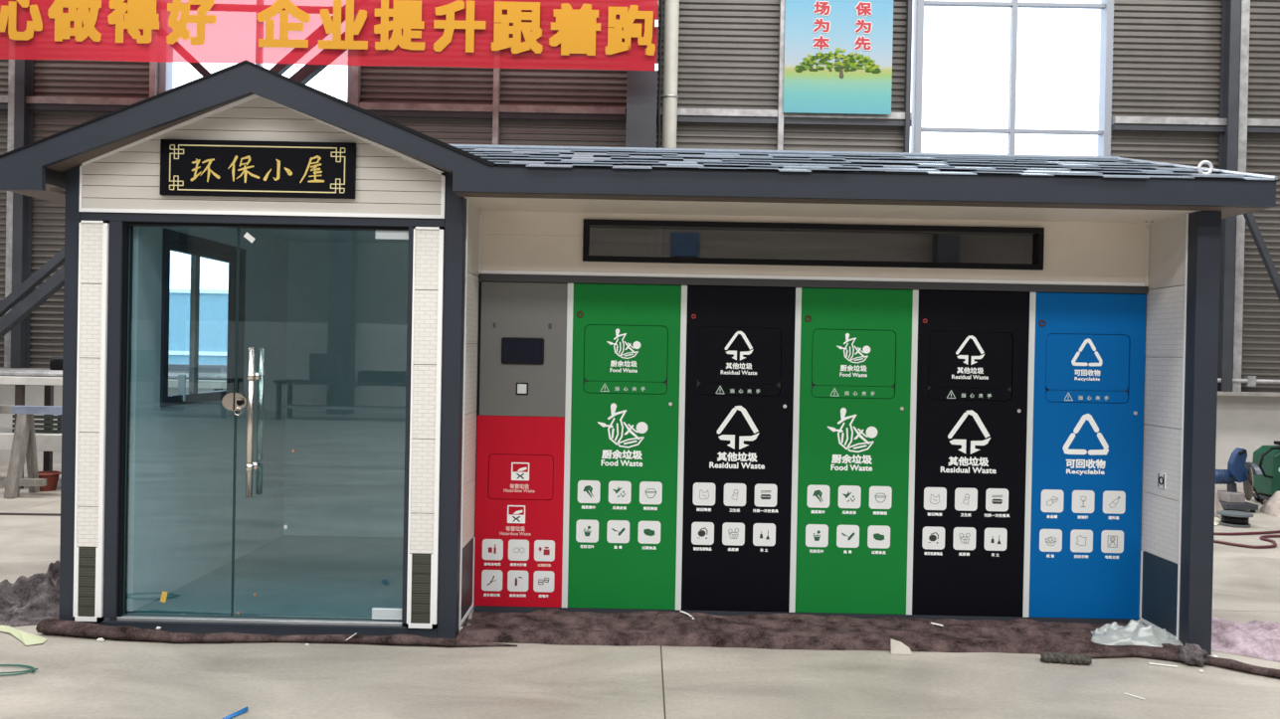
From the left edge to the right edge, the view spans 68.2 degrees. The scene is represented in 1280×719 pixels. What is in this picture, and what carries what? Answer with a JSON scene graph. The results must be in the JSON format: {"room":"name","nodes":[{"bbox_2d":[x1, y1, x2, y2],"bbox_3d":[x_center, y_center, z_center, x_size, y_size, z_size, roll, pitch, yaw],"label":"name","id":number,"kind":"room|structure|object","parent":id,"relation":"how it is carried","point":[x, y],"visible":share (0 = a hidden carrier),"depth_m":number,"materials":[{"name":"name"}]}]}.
{"room":"factory workshop","nodes":[
{"label":"factory workshop","id":0,"kind":"room"},
{"bbox_2d":[0,462,1279,718],"bbox_3d":[-0.035,1.751,-0.188,28.800,0.300,25.600,1,0,0],"label":"floor","id":1,"kind":"structure","parent":0,"point":[77,677],"depth_m":4.66,"materials":[{"name":"grey concrete"}]},
{"bbox_2d":[0,664,38,676],"bbox_3d":[-3.091,1.502,4.576,0.344,0.014,0.166,1,0,0],"label":"wire loop","id":2,"kind":"object","parent":1,"relation":"on","point":[32,669],"visible":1,"depth_m":4.56,"materials":[{"name":"teal"}]},
{"bbox_2d":[0,625,47,645],"bbox_3d":[-3.405,1.485,5.170,0.610,0.026,0.121,1,0,37],"label":"sheet","id":3,"kind":"object","parent":1,"relation":"on","point":[27,639],"visible":1,"depth_m":5.08,"materials":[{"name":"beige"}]},
{"bbox_2d":[0,614,56,626],"bbox_3d":[-3.510,1.473,5.356,0.365,0.045,0.128,1,0,-20],"label":"flap","id":4,"kind":"object","parent":1,"relation":"on","point":[19,620],"visible":0.84,"depth_m":5.33,"materials":[{"name":"grey fabric"}]},
{"bbox_2d":[0,572,59,619],"bbox_3d":[-3.598,1.381,5.610,0.767,0.220,0.434,1,0,-19],"label":"heap","id":5,"kind":"object","parent":1,"relation":"on","point":[35,596],"visible":0.58,"depth_m":5.53,"materials":[{"name":"grey fabric"}]},
{"bbox_2d":[0,512,60,515],"bbox_3d":[-6.232,1.409,8.775,5.518,0.017,0.386,1,0,-3],"label":"hose","id":6,"kind":"object","parent":1,"relation":"on","point":[1,513],"visible":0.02,"depth_m":8.69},
{"bbox_2d":[0,404,62,498],"bbox_3d":[-5.883,0.961,9.823,1.700,0.940,0.482,1,0,0],"label":"trestle","id":7,"kind":"object","parent":1,"relation":"on","point":[24,446],"visible":0.52,"depth_m":9.73,"materials":[{"name":"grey wood"}]},
{"bbox_2d":[38,470,61,491],"bbox_3d":[-6.408,1.312,10.184,0.294,0.192,0.294,1,0,0],"label":"bucket","id":8,"kind":"object","parent":1,"relation":"on","point":[52,476],"visible":0.7,"depth_m":10.13,"materials":[{"name":"red plastic"}]},
{"bbox_2d":[46,559,59,588],"bbox_3d":[-3.715,1.383,6.029,0.339,0.208,0.283,1,0,0],"label":"heap","id":9,"kind":"object","parent":1,"relation":"on","point":[54,568],"visible":0.16,"depth_m":5.98,"materials":[{"name":"grey fabric"}]},
{"bbox_2d":[0,375,226,488],"bbox_3d":[-6.727,0.792,10.507,4.900,1.215,0.650,1,0,0],"label":"storage rack","id":10,"kind":"object","parent":1,"relation":"on","point":[46,443],"visible":0.16,"depth_m":10.18,"materials":[{"name":"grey metal"}]},
{"bbox_2d":[0,427,61,451],"bbox_3d":[-6.729,0.890,10.507,4.900,0.180,0.650,1,0,0],"label":"shelf","id":11,"kind":"object","parent":10,"relation":"attached to","point":[45,442],"depth_m":10.18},
{"bbox_2d":[11,414,62,433],"bbox_3d":[-6.586,0.701,10.435,0.500,0.195,0.290,1,0,0],"label":"wire crate","id":12,"kind":"object","parent":10,"relation":"on","point":[59,417],"visible":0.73,"depth_m":10.29,"materials":[{"name":"grey metal"}]},
{"bbox_2d":[0,370,226,379],"bbox_3d":[-6.666,0.157,10.307,4.400,0.052,0.052,1,0,-1],"label":"tube","id":13,"kind":"object","parent":10,"relation":"on","point":[2,373],"visible":0.47,"depth_m":10.30,"materials":[{"name":"grey metal"}]},
{"bbox_2d":[0,368,226,374],"bbox_3d":[-6.365,0.147,10.456,3.800,0.052,0.052,1,0,-1],"label":"tube","id":14,"kind":"object","parent":10,"relation":"on","point":[0,369],"visible":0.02,"depth_m":10.45,"materials":[{"name":"grey metal"}]},
{"bbox_2d":[0,375,226,388],"bbox_3d":[-6.716,0.228,10.503,4.900,0.085,0.650,1,0,0],"label":"shelf","id":15,"kind":"object","parent":10,"relation":"attached to","point":[19,382],"depth_m":10.18,"materials":[{"name":"white metal"}]},
{"bbox_3d":[-6.215,0.165,10.556,3.501,0.052,0.112,1,0,0],"label":"tube","id":16,"kind":"object","parent":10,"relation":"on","visible":0},
{"bbox_2d":[49,356,62,369],"bbox_3d":[-6.322,0.047,10.650,0.520,0.160,0.250,1,0,0],"label":"tool case","id":17,"kind":"object","parent":16,"relation":"on","point":[56,363],"visible":0.26,"depth_m":10.53,"materials":[{"name":"black paint"}]},
{"bbox_2d":[222,706,248,718],"bbox_3d":[-1.744,1.533,4.084,0.036,0.011,0.154,1,0,23],"label":"wire offcut","id":18,"kind":"object","parent":1,"relation":"on","point":[245,709],"visible":1,"depth_m":4.09,"materials":[{"name":"blue plastic"}]},
{"bbox_2d":[35,617,517,646],"bbox_3d":[-1.975,1.489,5.099,2.618,0.076,0.186,1,0,3],"label":"roll","id":19,"kind":"object","parent":1,"relation":"on","point":[50,626],"visible":1,"depth_m":5.09,"materials":[{"name":"fabric"}]},
{"bbox_2d":[466,608,473,625],"bbox_3d":[-0.995,1.514,5.532,0.028,0.014,0.366,1,0,-8],"label":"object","id":20,"kind":"object","parent":1,"relation":"on","point":[469,617],"visible":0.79,"depth_m":5.55,"materials":[{"name":"silver metal"}]},
{"bbox_2d":[0,60,1279,655],"bbox_3d":[-0.032,-0.002,6.405,6.809,3.117,2.790,1,0,0],"label":"kiosk","id":21,"kind":"object","parent":1,"relation":"on","point":[329,488],"visible":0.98,"depth_m":5.46,"materials":[{"name":"metal"}]},
{"bbox_2d":[159,139,356,198],"bbox_3d":[-2.095,-1.044,5.182,1.068,0.306,0.028,1,0,0],"label":"signboard","id":22,"kind":"object","parent":21,"relation":"attached to","point":[188,167],"visible":1,"depth_m":5.17,"materials":[{"name":"black wood"}]},
{"bbox_2d":[473,281,567,607],"bbox_3d":[-0.720,0.512,6.011,0.532,1.960,0.631,1,0,0],"label":"tall cabinet","id":23,"kind":"object","parent":21,"relation":"on","point":[522,326],"visible":1,"depth_m":5.71,"materials":[{"name":"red metal"}]},
{"bbox_2d":[488,545,496,553],"bbox_3d":[-0.894,1.145,5.709,0.047,0.055,0.001,1,0,0],"label":"print","id":24,"kind":"object","parent":23,"relation":"attached to","point":[491,548],"depth_m":5.71,"materials":[{"name":"red"}]},
{"bbox_2d":[499,526,530,536],"bbox_3d":[-0.754,1.034,5.708,0.188,0.056,0.001,1,0,0],"label":"print","id":25,"kind":"object","parent":23,"relation":"attached to","point":[503,530],"depth_m":5.71,"materials":[{"name":"white"}]},
{"bbox_2d":[507,505,525,523],"bbox_3d":[-0.748,0.935,5.708,0.109,0.109,0.001,1,0,0],"label":"print","id":26,"kind":"object","parent":23,"relation":"on","point":[515,513],"depth_m":5.71,"materials":[{"name":"white"}]},
{"bbox_2d":[503,483,535,492],"bbox_3d":[-0.730,0.776,5.711,0.188,0.052,0.001,1,0,0],"label":"print","id":27,"kind":"object","parent":23,"relation":"attached to","point":[507,487],"depth_m":5.71,"materials":[{"name":"white"}]},
{"bbox_2d":[511,462,529,480],"bbox_3d":[-0.724,0.676,5.710,0.109,0.109,0.001,1,0,0],"label":"print","id":28,"kind":"object","parent":23,"relation":"on","point":[519,470],"depth_m":5.71,"materials":[{"name":"white"}]},
{"bbox_2d":[539,547,549,554],"bbox_3d":[-0.579,1.157,5.708,0.066,0.049,0.001,1,0,0],"label":"print","id":29,"kind":"object","parent":23,"relation":"attached to","point":[542,550],"depth_m":5.71,"materials":[{"name":"red"}]},
{"bbox_2d":[567,283,681,609],"bbox_3d":[-0.093,0.524,6.010,0.649,1.960,0.628,1,0,0],"label":"tall cabinet","id":30,"kind":"object","parent":21,"relation":"on","point":[626,357],"visible":1,"depth_m":5.70,"materials":[{"name":"green metal"}]},
{"bbox_2d":[583,526,590,536],"bbox_3d":[-0.317,1.036,5.706,0.049,0.062,0.001,1,0,0],"label":"print","id":31,"kind":"object","parent":30,"relation":"attached to","point":[587,529],"depth_m":5.71,"materials":[{"name":"green"}]},
{"bbox_2d":[583,485,593,497],"bbox_3d":[-0.310,0.797,5.704,0.063,0.076,0.001,1,0,0],"label":"print","id":32,"kind":"object","parent":30,"relation":"attached to","point":[588,489],"depth_m":5.70,"materials":[{"name":"green"}]},
{"bbox_2d":[612,486,625,497],"bbox_3d":[-0.125,0.800,5.704,0.078,0.066,0.001,1,0,0],"label":"print","id":33,"kind":"object","parent":30,"relation":"attached to","point":[618,491],"depth_m":5.70,"materials":[{"name":"green"}]},
{"bbox_2d":[599,383,645,391],"bbox_3d":[-0.104,0.172,5.704,0.272,0.051,0.001,1,0,0],"label":"print","id":34,"kind":"object","parent":30,"relation":"attached to","point":[603,387],"depth_m":5.70,"materials":[{"name":"grey"}]},
{"bbox_2d":[606,328,640,372],"bbox_3d":[-0.098,-0.054,5.703,0.206,0.265,0.001,1,0,0],"label":"print","id":35,"kind":"object","parent":30,"relation":"attached to","point":[623,344],"depth_m":5.70,"materials":[{"name":"white"}]},
{"bbox_2d":[643,529,654,536],"bbox_3d":[0.056,1.044,5.705,0.067,0.045,0.001,1,0,0],"label":"print","id":36,"kind":"object","parent":30,"relation":"attached to","point":[648,532],"depth_m":5.70},
{"bbox_2d":[645,488,656,498],"bbox_3d":[0.065,0.807,5.703,0.071,0.056,0.001,1,0,0],"label":"print","id":37,"kind":"object","parent":30,"relation":"attached to","point":[649,492],"depth_m":5.70,"materials":[{"name":"green"}]},
{"bbox_2d":[681,285,795,612],"bbox_3d":[0.594,0.538,6.007,0.654,1.960,0.628,1,0,0],"label":"tall cabinet","id":38,"kind":"object","parent":21,"relation":"on","point":[740,365],"visible":1,"depth_m":5.70,"materials":[{"name":"black metal"}]},
{"bbox_2d":[698,527,708,539],"bbox_3d":[0.376,1.048,5.703,0.066,0.069,0.001,1,0,0],"label":"print","id":39,"kind":"object","parent":38,"relation":"attached to","point":[702,531],"depth_m":5.70,"materials":[{"name":"grey"}]},
{"bbox_2d":[728,528,738,539],"bbox_3d":[0.565,1.051,5.702,0.065,0.065,0.001,1,0,0],"label":"print","id":40,"kind":"object","parent":38,"relation":"attached to","point":[733,533],"depth_m":5.70,"materials":[{"name":"grey"}]},
{"bbox_2d":[715,385,759,393],"bbox_3d":[0.591,0.185,5.701,0.272,0.051,0.001,1,0,0],"label":"print","id":41,"kind":"object","parent":38,"relation":"attached to","point":[718,389],"depth_m":5.70,"materials":[{"name":"grey"}]},
{"bbox_2d":[721,331,756,374],"bbox_3d":[0.599,-0.041,5.700,0.221,0.265,0.001,1,0,0],"label":"print","id":42,"kind":"object","parent":38,"relation":"attached to","point":[738,348],"depth_m":5.70,"materials":[{"name":"white"}]},
{"bbox_2d":[760,490,771,499],"bbox_3d":[0.760,0.816,5.700,0.067,0.053,0.001,1,0,0],"label":"print","id":43,"kind":"object","parent":38,"relation":"attached to","point":[765,494],"depth_m":5.70,"materials":[{"name":"grey"}]},
{"bbox_2d":[795,287,913,614],"bbox_3d":[1.291,0.551,6.005,0.668,1.960,0.628,1,0,0],"label":"tall cabinet","id":44,"kind":"object","parent":21,"relation":"on","point":[856,343],"visible":1,"depth_m":5.70,"materials":[{"name":"green metal"}]},
{"bbox_2d":[812,530,820,541],"bbox_3d":[1.068,1.063,5.701,0.049,0.062,0.001,1,0,0],"label":"print","id":45,"kind":"object","parent":44,"relation":"attached to","point":[816,533],"depth_m":5.70,"materials":[{"name":"green"}]},
{"bbox_2d":[813,490,823,502],"bbox_3d":[1.075,0.824,5.699,0.063,0.076,0.001,1,0,0],"label":"print","id":46,"kind":"object","parent":44,"relation":"attached to","point":[818,494],"depth_m":5.70,"materials":[{"name":"green"}]},
{"bbox_2d":[841,533,854,540],"bbox_3d":[1.254,1.067,5.700,0.082,0.048,0.001,1,0,0],"label":"print","id":47,"kind":"object","parent":44,"relation":"attached to","point":[844,536],"depth_m":5.70,"materials":[{"name":"green"}]},
{"bbox_2d":[842,492,855,502],"bbox_3d":[1.260,0.827,5.698,0.078,0.066,0.001,1,0,0],"label":"print","id":48,"kind":"object","parent":44,"relation":"attached to","point":[846,496],"depth_m":5.70,"materials":[{"name":"green"}]},
{"bbox_2d":[830,387,874,396],"bbox_3d":[1.281,0.199,5.698,0.272,0.051,0.001,1,0,0],"label":"print","id":49,"kind":"object","parent":44,"relation":"attached to","point":[834,392],"depth_m":5.70,"materials":[{"name":"grey"}]},
{"bbox_2d":[837,333,870,376],"bbox_3d":[1.286,-0.027,5.698,0.206,0.265,0.001,1,0,0],"label":"print","id":50,"kind":"object","parent":44,"relation":"attached to","point":[853,349],"depth_m":5.70,"materials":[{"name":"white"}]},
{"bbox_2d":[873,533,884,541],"bbox_3d":[1.441,1.071,5.699,0.067,0.045,0.001,1,0,0],"label":"print","id":51,"kind":"object","parent":44,"relation":"attached to","point":[876,536],"depth_m":5.70},
{"bbox_2d":[912,290,1029,616],"bbox_3d":[1.995,0.565,6.002,0.668,1.960,0.628,1,0,0],"label":"tall cabinet","id":52,"kind":"object","parent":21,"relation":"on","point":[973,353],"visible":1,"depth_m":5.70,"materials":[{"name":"black metal"}]},
{"bbox_2d":[927,532,938,544],"bbox_3d":[1.770,1.075,5.698,0.066,0.069,0.001,1,0,0],"label":"print","id":53,"kind":"object","parent":52,"relation":"attached to","point":[933,537],"depth_m":5.70,"materials":[{"name":"grey"}]},
{"bbox_2d":[946,389,991,398],"bbox_3d":[1.984,0.212,5.696,0.272,0.051,0.001,1,0,0],"label":"print","id":54,"kind":"object","parent":52,"relation":"attached to","point":[951,394],"depth_m":5.70,"materials":[{"name":"grey"}]},
{"bbox_2d":[951,335,988,379],"bbox_3d":[1.993,-0.013,5.695,0.221,0.265,0.001,1,0,0],"label":"print","id":55,"kind":"object","parent":52,"relation":"attached to","point":[970,353],"depth_m":5.70,"materials":[{"name":"white"}]},
{"bbox_2d":[991,495,1002,504],"bbox_3d":[2.154,0.843,5.695,0.067,0.053,0.001,1,0,0],"label":"print","id":56,"kind":"object","parent":52,"relation":"attached to","point":[996,499],"depth_m":5.70,"materials":[{"name":"grey"}]},
{"bbox_2d":[1028,292,1146,619],"bbox_3d":[2.697,0.579,6.000,0.665,1.960,0.628,1,0,0],"label":"tall cabinet","id":57,"kind":"object","parent":21,"relation":"on","point":[1089,386],"visible":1,"depth_m":5.69,"materials":[{"name":"blue metal"}]},
{"bbox_2d":[1045,536,1056,546],"bbox_3d":[2.476,1.095,5.695,0.071,0.056,0.001,1,0,0],"label":"print","id":58,"kind":"object","parent":57,"relation":"attached to","point":[1049,540],"depth_m":5.70,"materials":[{"name":"grey"}]},
{"bbox_2d":[1063,392,1107,400],"bbox_3d":[2.688,0.226,5.693,0.272,0.051,0.001,1,0,0],"label":"print","id":59,"kind":"object","parent":57,"relation":"attached to","point":[1066,396],"depth_m":5.69,"materials":[{"name":"grey"}]},
{"bbox_2d":[1071,338,1102,380],"bbox_3d":[2.694,0.002,5.692,0.190,0.261,0.001,1,0,0],"label":"print","id":60,"kind":"object","parent":57,"relation":"attached to","point":[1086,353],"depth_m":5.69,"materials":[{"name":"white"}]},
{"bbox_2d":[1107,536,1117,548],"bbox_3d":[2.849,1.098,5.694,0.060,0.071,0.001,1,0,0],"label":"print","id":61,"kind":"object","parent":57,"relation":"attached to","point":[1112,540],"depth_m":5.69,"materials":[{"name":"grey"}]},
{"bbox_2d":[1157,472,1165,489],"bbox_3d":[3.030,0.703,5.483,0.008,0.090,0.070,1,0,0],"label":"outlet plate","id":62,"kind":"object","parent":21,"relation":"attached to","point":[1161,475],"depth_m":5.48,"materials":[{"name":"white"}]},
{"bbox_2d":[625,0,658,148],"bbox_3d":[0.014,-2.779,11.907,0.370,8.600,0.550,1,0,0],"label":"steel column","id":63,"kind":"structure","parent":1,"relation":"on","point":[641,86],"depth_m":11.63,"materials":[{"name":"grey metal"}]},
{"bbox_2d":[455,608,1181,657],"bbox_3d":[1.040,1.549,5.411,4.100,0.069,0.570,1,0,0],"label":"mat","id":64,"kind":"object","parent":1,"relation":"on","point":[542,626],"visible":0.98,"depth_m":5.36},
{"bbox_2d":[1091,619,1175,641],"bbox_3d":[2.807,1.536,5.370,0.487,0.113,0.328,1,0,15],"label":"plastic bag","id":65,"kind":"object","parent":64,"relation":"on","point":[1132,620],"visible":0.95,"depth_m":5.39,"materials":[{"name":"white plastic"}]},
{"bbox_2d":[891,638,913,654],"bbox_3d":[1.415,1.555,5.127,0.117,0.073,0.060,1,0,0],"label":"scrap","id":66,"kind":"object","parent":1,"relation":"on","point":[897,647],"visible":1,"depth_m":5.12,"materials":[{"name":"beige paper"}]},
{"bbox_2d":[1040,651,1092,665],"bbox_3d":[2.258,1.585,5.010,0.261,0.061,0.066,1,0,8],"label":"rag","id":67,"kind":"object","parent":1,"relation":"on","point":[1070,658],"visible":1,"depth_m":4.99,"materials":[{"name":"grey fabric"}]},
{"bbox_2d":[1124,693,1144,700],"bbox_3d":[2.369,1.612,4.523,0.010,0.005,0.094,1,0,-36],"label":"strip","id":68,"kind":"object","parent":1,"relation":"on","point":[1125,693],"visible":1,"depth_m":4.52,"materials":[{"name":"white plastic"}]},
{"bbox_2d":[1148,662,1177,667],"bbox_3d":[2.766,1.615,4.996,0.135,0.007,0.014,1,0,21],"label":"strip","id":69,"kind":"object","parent":1,"relation":"on","point":[1149,662],"visible":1,"depth_m":4.99,"materials":[{"name":"white plastic"}]},
{"bbox_2d":[1084,650,1279,678],"bbox_3d":[3.022,1.600,4.971,1.393,0.050,0.219,1,0,18],"label":"roll","id":70,"kind":"object","parent":1,"relation":"on","point":[1228,663],"visible":0.86,"depth_m":5.02,"materials":[{"name":"fabric"}]},
{"bbox_2d":[1176,642,1210,667],"bbox_3d":[2.949,1.577,5.034,0.160,0.125,0.136,1,0,0],"label":"knot","id":71,"kind":"object","parent":1,"relation":"on","point":[1190,654],"visible":1,"depth_m":5.00,"materials":[{"name":"grey fabric"}]},
{"bbox_2d":[1214,517,1220,525],"bbox_3d":[5.920,1.615,9.812,0.161,0.064,1.021,1,0,23],"label":"paper sheet","id":72,"kind":"object","parent":1,"relation":"on","point":[1216,520],"visible":0.18,"depth_m":9.53,"materials":[{"name":"beige paper"}]},
{"bbox_2d":[1214,490,1223,520],"bbox_3d":[5.913,1.454,9.767,0.259,0.391,0.210,1,0,-14],"label":"tarpaulin","id":73,"kind":"object","parent":1,"relation":"on","point":[1217,506],"visible":0.21,"depth_m":9.71,"materials":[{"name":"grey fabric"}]},
{"bbox_2d":[1216,510,1253,527],"bbox_3d":[5.931,1.588,9.421,0.310,0.120,0.310,1,0,0],"label":"cable reel","id":74,"kind":"object","parent":1,"relation":"on","point":[1233,518],"visible":1,"depth_m":9.33,"materials":[{"name":"grey"}]},
{"bbox_2d":[1215,447,1263,513],"bbox_3d":[6.545,1.315,10.409,0.439,0.688,0.449,1,0,0],"label":"saw","id":75,"kind":"object","parent":1,"relation":"on","point":[1238,469],"visible":0.88,"depth_m":10.31,"materials":[{"name":"metal"}]},
{"bbox_2d":[1211,616,1279,662],"bbox_3d":[3.651,1.577,5.412,1.123,0.113,0.753,1,0,26],"label":"sheet","id":76,"kind":"object","parent":1,"relation":"on","point":[1255,639],"visible":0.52,"depth_m":5.33,"materials":[{"name":"pink fabric"}]},
{"bbox_2d":[1213,535,1279,548],"bbox_3d":[5.660,1.640,8.518,1.022,0.022,0.376,1,0,-21],"label":"hose","id":77,"kind":"object","parent":1,"relation":"on","point":[1264,537],"visible":0.98,"depth_m":8.36,"materials":[{"name":"red rubber"}]},
{"bbox_2d":[1213,530,1279,535],"bbox_3d":[5.810,1.640,8.951,1.009,0.022,0.082,1,0,-14],"label":"hose","id":78,"kind":"object","parent":1,"relation":"on","point":[1276,531],"visible":0.88,"depth_m":8.89,"materials":[{"name":"red rubber"}]},
{"bbox_2d":[1252,440,1279,502],"bbox_3d":[7.460,1.312,10.898,0.933,0.719,0.463,1,0,0],"label":"machine","id":79,"kind":"object","parent":1,"relation":"on","point":[1267,457],"visible":0.8,"depth_m":10.83,"materials":[{"name":"metal"}]},
{"bbox_2d":[1259,491,1279,518],"bbox_3d":[7.179,1.485,10.127,0.864,0.373,0.604,1,0,9],"label":"tarpaulin","id":80,"kind":"object","parent":1,"relation":"on","point":[1272,506],"visible":1,"depth_m":10.15,"materials":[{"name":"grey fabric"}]},
{"bbox_2d":[0,0,1279,487],"bbox_3d":[0.101,-2.780,12.382,28.400,8.600,0.480,1,0,0],"label":"wall","id":81,"kind":"structure","parent":0,"point":[1167,54],"depth_m":12.37,"materials":[{"name":"corrugated metal sheet"},{"name":"galvanised steel"},{"name":"paint"}]},
{"bbox_2d":[10,59,33,367],"bbox_3d":[-7.996,-3.562,12.273,0.122,7.350,0.190,1,0,0],"label":"steel column","id":82,"kind":"structure","parent":81,"relation":"on","point":[24,69],"depth_m":12.20,"materials":[{"name":"metal"}]},
{"bbox_2d":[0,63,293,317],"bbox_3d":[-5.720,-2.593,11.826,6.757,6.039,0.100,1,0,0],"label":"brace","id":83,"kind":"object","parent":82,"relation":"attached to","point":[58,260],"depth_m":11.80,"materials":[{"name":"metal"}]},
{"bbox_2d":[188,62,210,76],"bbox_3d":[-5.529,-3.650,11.948,3.148,2.870,0.090,1,0,0],"label":"brace","id":84,"kind":"object","parent":83,"relation":"attached to","point":[198,67],"visible":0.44,"depth_m":11.90,"materials":[{"name":"brown metal"}]},
{"bbox_2d":[0,64,327,339],"bbox_3d":[-5.544,-2.335,11.657,6.604,5.715,0.130,1,0,0],"label":"brace","id":85,"kind":"object","parent":82,"relation":"attached to","point":[306,73],"depth_m":11.61,"materials":[{"name":"metal"}]},
{"bbox_2d":[159,62,352,371],"bbox_3d":[-5.017,-2.680,12.412,2.550,5.700,0.180,1,0,0],"label":"window","id":86,"kind":"structure","parent":81,"relation":"in","point":[165,69],"depth_m":12.34,"materials":[{"name":"silver metal"}]},
{"bbox_2d":[0,0,658,71],"bbox_3d":[-3.993,-4.253,11.071,8.440,1.597,0.066,1,0,0],"label":"banner","id":87,"kind":"object","parent":81,"relation":"attached to","point":[618,35],"visible":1,"depth_m":11.08,"materials":[{"name":"red fabric"}]},
{"bbox_2d":[657,0,663,148],"bbox_3d":[0.230,-2.574,11.803,0.048,8.201,0.031,1,0,0],"label":"cable","id":88,"kind":"object","parent":81,"relation":"attached to","point":[660,1],"visible":0.31,"depth_m":11.78,"materials":[{"name":"black rubber"}]},
{"bbox_2d":[661,0,679,148],"bbox_3d":[0.366,-2.623,12.032,0.220,8.300,0.220,1,1,-45],"label":"downpipe","id":89,"kind":"object","parent":81,"relation":"attached to","point":[669,96],"visible":0.4,"depth_m":11.94,"materials":[{"name":"plastic"}]},
{"bbox_2d":[783,0,893,114],"bbox_3d":[2.561,-4.054,12.185,1.388,1.755,0.021,1,0,0],"label":"poster","id":90,"kind":"object","parent":81,"relation":"attached to","point":[838,53],"visible":1,"depth_m":12.19,"materials":[{"name":"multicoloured paper"}]},
{"bbox_2d":[818,63,843,78],"bbox_3d":[2.538,-3.726,12.183,0.531,0.208,0.001,1,0,0],"label":"print","id":91,"kind":"object","parent":90,"relation":"attached to","point":[825,71],"depth_m":12.18,"materials":[{"name":"brown paint"}]},
{"bbox_2d":[794,50,880,71],"bbox_3d":[2.548,-3.852,12.180,1.108,0.266,0.001,1,0,0],"label":"print","id":92,"kind":"object","parent":90,"relation":"attached to","point":[805,61],"depth_m":12.18,"materials":[{"name":"green paint"}]},
{"bbox_2d":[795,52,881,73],"bbox_3d":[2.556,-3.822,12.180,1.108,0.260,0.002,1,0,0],"label":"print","id":93,"kind":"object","parent":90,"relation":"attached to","point":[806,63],"depth_m":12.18,"materials":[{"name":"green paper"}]},
{"bbox_2d":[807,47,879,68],"bbox_3d":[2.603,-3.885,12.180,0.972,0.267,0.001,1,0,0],"label":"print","id":94,"kind":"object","parent":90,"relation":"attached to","point":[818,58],"depth_m":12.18,"materials":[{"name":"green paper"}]},
{"bbox_2d":[911,0,1113,156],"bbox_3d":[4.843,-2.608,12.374,2.550,5.940,0.180,1,0,0],"label":"window","id":95,"kind":"structure","parent":81,"relation":"in","point":[1103,132],"depth_m":12.32,"materials":[{"name":"silver metal"}]},
{"bbox_2d":[1217,0,1241,391],"bbox_3d":[7.614,-3.259,12.214,0.127,7.350,0.190,1,0,0],"label":"steel column","id":96,"kind":"structure","parent":81,"relation":"on","point":[1231,9],"depth_m":12.14,"materials":[{"name":"grey metal"}]},
{"bbox_2d":[1243,211,1279,300],"bbox_3d":[7.872,-1.255,11.861,0.747,1.538,0.070,1,0,0],"label":"brace","id":97,"kind":"object","parent":96,"relation":"attached to","point":[1265,256],"visible":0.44,"depth_m":11.83,"materials":[{"name":"metal"}]},
{"label":"outside","id":98,"kind":"structure","parent":0,"visible":0},
{"bbox_3d":[0.139,1.362,43.960,120.000,0.100,62.500,1,0,0],"label":"yard","id":99,"kind":"structure","parent":98,"visible":0},
{"bbox_2d":[168,289,228,365],"bbox_3d":[-4.875,-0.412,31.317,70.000,3.420,0.400,1,0,0],"label":"wall","id":100,"kind":"structure","parent":99,"relation":"on","point":[213,310],"depth_m":31.25,"materials":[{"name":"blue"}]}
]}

